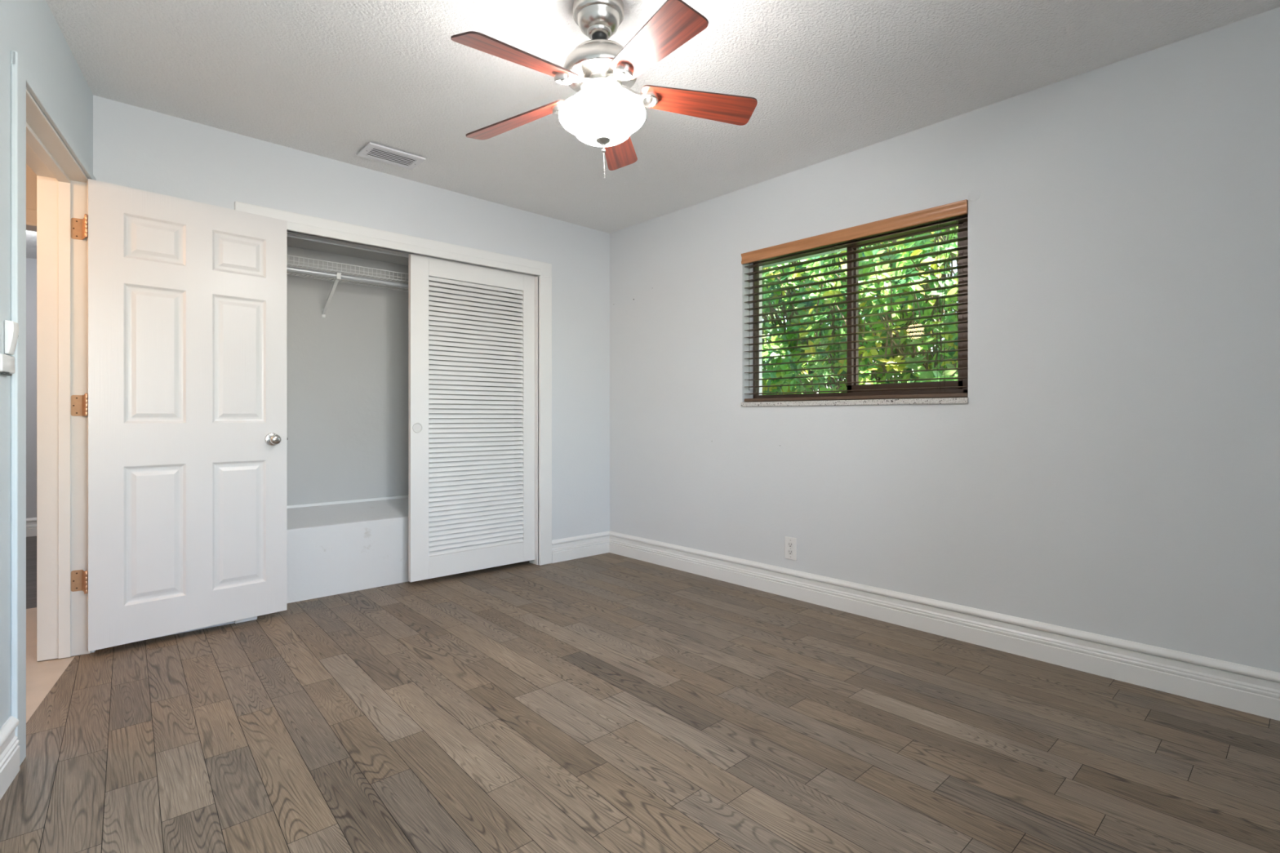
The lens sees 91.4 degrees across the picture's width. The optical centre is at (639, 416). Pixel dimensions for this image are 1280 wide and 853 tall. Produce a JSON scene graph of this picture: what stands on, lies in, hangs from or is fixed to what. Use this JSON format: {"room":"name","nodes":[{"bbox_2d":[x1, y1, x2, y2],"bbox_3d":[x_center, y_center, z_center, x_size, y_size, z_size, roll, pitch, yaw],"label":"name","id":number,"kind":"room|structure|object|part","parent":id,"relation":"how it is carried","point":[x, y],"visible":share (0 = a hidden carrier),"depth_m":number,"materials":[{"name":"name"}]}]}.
{"room":"empty bedroom","nodes":[
{"label":"empty bedroom","id":0,"kind":"room"},
{"bbox_2d":[26,257,36,518],"bbox_3d":[-4.644,-0.222,4.011,3.500,2.500,2.820,0,0,-43],"label":"wall","id":1,"kind":"structure","parent":0,"point":[31,264],"depth_m":5.38,"materials":[{"name":"grey paint"}]},
{"bbox_2d":[26,208,36,231],"bbox_3d":[-3.599,-1.067,3.119,0.935,0.090,0.148,0,0,-43],"label":"trim","id":2,"kind":"structure","parent":1,"relation":"attached to","point":[31,214],"depth_m":3.34,"materials":[{"name":"white paint"}]},
{"bbox_2d":[26,517,36,537],"bbox_3d":[-5.590,0.952,5.043,3.500,0.158,0.020,0,0,-43],"label":"baseboard","id":3,"kind":"structure","parent":1,"relation":"attached to","point":[31,523],"depth_m":5.37,"materials":[{"name":"white paint"}]},
{"bbox_2d":[26,536,36,608],"bbox_3d":[-4.644,1.031,4.011,3.500,0.001,2.820,0,0,-43],"label":"floor","id":4,"kind":"structure","parent":0,"point":[31,541],"depth_m":4.12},
{"bbox_2d":[26,163,36,209],"bbox_3d":[-1.776,-0.222,1.044,1.620,2.500,5.630,0,0,-43],"label":"wall","id":5,"kind":"structure","parent":0,"point":[31,177],"depth_m":3.36,"materials":[{"name":"white paint"}]},
{"bbox_2d":[26,230,36,258],"bbox_3d":[-4.678,-1.362,4.048,3.500,0.001,2.720,0,0,-43],"label":"ceiling","id":6,"kind":"structure","parent":0,"point":[31,236],"depth_m":4.94,"materials":[{"name":"white paint"}]},
{"bbox_2d":[0,0,93,728],"bbox_3d":[-1.258,-0.222,0.752,0.160,2.500,4.648,0,0,-32],"label":"wall","id":7,"kind":"structure","parent":0,"point":[29,28],"depth_m":1.80,"materials":[{"name":"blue paint"}]},
{"bbox_2d":[0,320,18,375],"bbox_3d":[-1.778,-0.194,1.757,0.020,0.156,0.117,0,0,-32],"label":"wall phone","id":8,"kind":"object","parent":7,"relation":"attached to","point":[11,328],"visible":1,"depth_m":1.76,"materials":[{"name":"white plastic"}]},
{"bbox_2d":[0,715,19,799],"bbox_3d":[-0.881,0.947,0.318,0.020,0.162,3.513,0,0,-32],"label":"baseboard","id":9,"kind":"structure","parent":7,"relation":"attached to","point":[9,747],"depth_m":1.74,"materials":[{"name":"white paint"}]},
{"bbox_2d":[10,50,96,765],"bbox_3d":[-2.179,-0.016,2.229,0.187,2.088,1.103,0,0,-32],"label":"door frame","id":10,"kind":"structure","parent":7,"relation":"attached to","point":[61,183],"depth_m":2.63,"materials":[{"name":"white paint"}]},
{"bbox_2d":[71,178,288,651],"bbox_3d":[-2.106,-0.005,2.931,0.168,2.007,0.829,0,0,42],"label":"door","id":11,"kind":"structure","parent":10,"relation":"attached to","point":[184,402],"depth_m":2.89,"materials":[{"name":"white paint"}]},
{"bbox_2d":[26,607,75,722],"bbox_3d":[-1.804,1.031,1.019,1.345,0.001,5.430,0,0,-43],"label":"floor","id":12,"kind":"structure","parent":0,"point":[42,676],"depth_m":2.53,"materials":[{"name":"beige stone"}]},
{"bbox_2d":[286,236,408,266],"bbox_3d":[-1.504,-1.027,3.952,1.950,0.001,0.550,0,0,-43],"label":"ceiling","id":13,"kind":"structure","parent":0,"point":[291,242],"depth_m":3.87,"materials":[{"name":"paint"}]},
{"bbox_2d":[93,94,609,639],"bbox_3d":[-1.415,-0.222,3.736,3.110,2.500,0.110,0,0,-43],"label":"wall","id":14,"kind":"structure","parent":0,"point":[134,147],"depth_m":3.84,"materials":[{"name":"paint"}]},
{"bbox_2d":[234,201,551,623],"bbox_3d":[-1.353,-0.021,3.776,1.888,2.098,0.150,0,0,-43],"label":"door frame","id":15,"kind":"structure","parent":14,"relation":"attached to","point":[300,226],"depth_m":4.17,"materials":[{"name":"white paint"}]},
{"bbox_2d":[408,253,534,582],"bbox_3d":[-1.065,0.009,4.056,0.876,1.975,0.037,0,0,-43],"label":"door","id":16,"kind":"structure","parent":14,"relation":"in","point":[485,536],"depth_m":4.01,"materials":[{"name":"white paint"}]},
{"bbox_3d":[-1.346,0.068,3.776,0.062,0.062,0.004,0,0,-43],"label":"finger pull","id":17,"kind":"part","parent":16,"relation":"part of","materials":[{"name":"white paint"}]},
{"bbox_3d":[-1.057,-0.922,4.065,0.674,0.114,0.033,0,0,-43],"label":"rail","id":18,"kind":"part","parent":16,"relation":"part of","materials":[{"name":"white paint"}]},
{"bbox_3d":[-1.057,0.928,4.065,0.674,0.136,0.033,0,0,-43],"label":"rail","id":19,"kind":"part","parent":16,"relation":"part of","materials":[{"name":"white paint"}]},
{"bbox_3d":[-1.056,-0.002,4.064,0.678,1.721,0.025,0,0,-43],"label":"louver panel","id":20,"kind":"part","parent":16,"relation":"part of","materials":[{"name":"white paint"}]},
{"bbox_2d":[551,531,609,563],"bbox_3d":[-0.423,0.949,4.557,0.538,0.158,0.020,0,0,-43],"label":"baseboard","id":21,"kind":"structure","parent":14,"relation":"attached to","point":[591,544],"depth_m":4.54,"materials":[{"name":"white paint"}]},
{"bbox_2d":[286,245,520,505],"bbox_3d":[-1.542,0.001,3.993,1.950,2.055,0.440,0,0,-43],"label":"wall","id":22,"kind":"structure","parent":0,"point":[347,369],"depth_m":4.01,"materials":[{"name":"paint"}]},
{"bbox_2d":[286,254,520,317],"bbox_3d":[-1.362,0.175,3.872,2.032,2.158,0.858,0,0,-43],"label":"wire shelf","id":23,"kind":"object","parent":22,"relation":"attached to","point":[337,276],"visible":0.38,"depth_m":3.78,"materials":[{"name":"white metal"}]},
{"bbox_3d":[-1.496,-0.829,3.942,1.930,0.027,0.027,0,0,-43],"label":"hanging rod","id":24,"kind":"part","parent":23,"relation":"part of","materials":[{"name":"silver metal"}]},
{"bbox_2d":[0,552,1279,852],"bbox_3d":[-0.317,1.029,1.988,3.852,0.002,5.150,0,0,-43],"label":"floor","id":25,"kind":"structure","parent":0,"point":[608,702],"depth_m":1.97,"materials":[{"name":"brown wood"}]},
{"bbox_2d":[286,488,520,603],"bbox_3d":[-1.567,0.782,4.020,1.946,0.492,0.363,0,0,-43],"label":"platform","id":26,"kind":"object","parent":25,"relation":"on","point":[334,548],"visible":0.29,"depth_m":3.68,"materials":[{"name":"white paint"}]},
{"bbox_2d":[45,0,1279,233],"bbox_3d":[-0.096,-1.405,1.784,3.802,0.025,4.550,0,0,-43],"label":"ceiling","id":27,"kind":"structure","parent":0,"point":[828,79],"depth_m":2.53,"materials":[{"name":"white paint"}]},
{"bbox_2d":[356,142,425,169],"bbox_3d":[-1.332,-1.392,3.346,0.294,0.012,0.192,0,0,-43],"label":"ceiling vent","id":28,"kind":"object","parent":27,"relation":"in","point":[372,151],"visible":1,"depth_m":3.33,"materials":[{"name":"white metal"}]},
{"bbox_2d":[450,0,757,175],"bbox_3d":[-0.125,-1.102,2.157,1.057,0.586,1.011,0,0,6],"label":"ceiling fan","id":29,"kind":"object","parent":27,"relation":"hanging from","point":[604,112],"visible":1,"depth_m":2.04,"materials":[{"name":"brown wood"}]},
{"bbox_3d":[-0.358,-1.074,1.868,0.129,0.006,0.410,18,19,39],"label":"blade","id":30,"kind":"part","parent":29,"relation":"part of","materials":[{"name":"brown wood"}]},
{"bbox_3d":[-0.439,-1.071,2.258,0.410,0.006,0.129,-8,14,24],"label":"blade","id":31,"kind":"part","parent":29,"relation":"part of","materials":[{"name":"brown wood"}]},
{"bbox_3d":[-0.127,-0.989,2.119,0.295,0.102,0.295,-2,0,-43],"label":"lamp shade","id":32,"kind":"part","parent":29,"relation":"part of","materials":[{"name":"white glass"}]},
{"bbox_3d":[-0.122,-0.864,2.119,0.012,0.110,0.012,-2,0,-43],"label":"pull chain","id":33,"kind":"part","parent":29,"relation":"part of","materials":[{"name":"silver metal"}]},
{"bbox_3d":[-0.093,-1.084,2.456,0.129,0.006,0.410,-18,-7,5],"label":"blade","id":34,"kind":"part","parent":29,"relation":"part of","materials":[{"name":"brown wood"}]},
{"bbox_3d":[0.038,-1.089,1.825,0.129,0.006,0.410,16,-4,-30],"label":"blade","id":35,"kind":"part","parent":29,"relation":"part of","materials":[{"name":"brown wood"}]},
{"bbox_3d":[0.201,-1.095,2.188,0.410,0.006,0.129,3,-17,-12],"label":"blade","id":36,"kind":"part","parent":29,"relation":"part of","materials":[{"name":"brown wood"}]},
{"bbox_2d":[609,7,1279,672],"bbox_3d":[1.278,-0.222,3.247,0.200,2.500,4.850,0,0,-43],"label":"wall","id":37,"kind":"structure","parent":0,"point":[1110,467],"depth_m":2.64,"materials":[{"name":"paint"}]},
{"bbox_2d":[785,536,796,560],"bbox_3d":[0.858,0.751,3.551,0.010,0.126,0.078,0,0,-43],"label":"wall outlet","id":38,"kind":"object","parent":37,"relation":"attached to","point":[790,543],"visible":1,"depth_m":3.54,"materials":[{"name":"white plastic"}]},
{"bbox_2d":[787,549,792,555],"bbox_3d":[0.856,0.772,3.549,0.003,0.029,0.033,0,0,-43],"label":"socket","id":39,"kind":"object","parent":38,"relation":"attached to","point":[789,551],"depth_m":3.55,"materials":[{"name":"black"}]},
{"bbox_2d":[787,542,792,547],"bbox_3d":[0.856,0.730,3.549,0.003,0.029,0.033,0,0,-43],"label":"socket","id":40,"kind":"object","parent":38,"relation":"attached to","point":[789,544],"depth_m":3.55,"materials":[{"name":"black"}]},
{"bbox_2d":[762,247,846,267],"bbox_3d":[0.862,-1.159,4.256,0.550,0.125,8.200,0,0,-43],"label":"eave","id":41,"kind":"object","parent":37,"relation":"attached to","point":[842,249],"depth_m":4.31,"materials":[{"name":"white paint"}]},
{"bbox_2d":[741,215,968,406],"bbox_3d":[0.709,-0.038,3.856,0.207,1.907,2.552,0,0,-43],"label":"window","id":42,"kind":"structure","parent":37,"relation":"in","point":[962,326],"depth_m":3.27,"materials":[{"name":"brown metal"}]},
{"bbox_2d":[741,199,968,401],"bbox_3d":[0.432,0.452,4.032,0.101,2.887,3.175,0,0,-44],"label":"blind","id":43,"kind":"object","parent":42,"relation":"attached to","point":[958,209],"visible":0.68,"depth_m":3.24,"materials":[{"name":"brown wood"}]},
{"bbox_3d":[0.721,-0.524,3.761,0.055,0.835,0.014,0,0,-43],"label":"ladder cord","id":44,"kind":"part","parent":43,"relation":"part of","materials":[{"name":"fabric"}]},
{"bbox_3d":[1.062,-0.524,3.389,0.055,0.835,0.014,0,0,-43],"label":"ladder cord","id":45,"kind":"part","parent":43,"relation":"part of","materials":[{"name":"fabric"}]},
{"bbox_3d":[1.089,-0.100,3.358,0.052,0.019,1.284,0,0,-43],"label":"rail","id":46,"kind":"part","parent":43,"relation":"part of","materials":[{"name":"brown wood"}]},
{"bbox_3d":[1.437,-0.524,2.980,0.055,0.835,0.014,0,0,-43],"label":"ladder cord","id":47,"kind":"part","parent":43,"relation":"part of","materials":[{"name":"fabric"}]},
{"bbox_3d":[1.448,-0.697,2.914,0.073,0.460,0.003,0,0,44],"label":"pull cord","id":48,"kind":"part","parent":43,"relation":"part of","materials":[{"name":"fabric"}]},
{"bbox_3d":[1.471,-0.691,2.888,0.008,0.473,0.002,0,0,9],"label":"pull cord","id":49,"kind":"part","parent":43,"relation":"part of","materials":[{"name":"fabric"}]},
{"bbox_3d":[1.130,-0.073,3.396,0.207,0.028,1.304,0,0,-43],"label":"sill","id":50,"kind":"part","parent":42,"relation":"part of","materials":[{"name":"stone"}]},
{"bbox_3d":[1.347,-0.537,3.203,0.024,0.840,0.608,0,0,-43],"label":"sliding sash","id":51,"kind":"part","parent":42,"relation":"part of","materials":[{"name":"brown metal"}]},
{"bbox_2d":[608,531,1279,720],"bbox_3d":[1.299,0.949,3.062,0.020,0.158,4.550,0,0,-43],"label":"baseboard","id":52,"kind":"structure","parent":37,"relation":"attached to","point":[1237,686],"depth_m":2.73,"materials":[{"name":"white paint"}]},
{"label":"outside","id":53,"kind":"structure","parent":0,"visible":0},
{"label":"ground","id":54,"kind":"structure","parent":53,"visible":0},
{"bbox_2d":[762,226,957,395],"bbox_3d":[1.466,-0.414,5.458,2.178,3.320,5.040,0,0,-43],"label":"hedge","id":55,"kind":"object","parent":54,"relation":"on","point":[948,337],"visible":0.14,"depth_m":4.41,"materials":[{"name":"green plant"}]}
]}

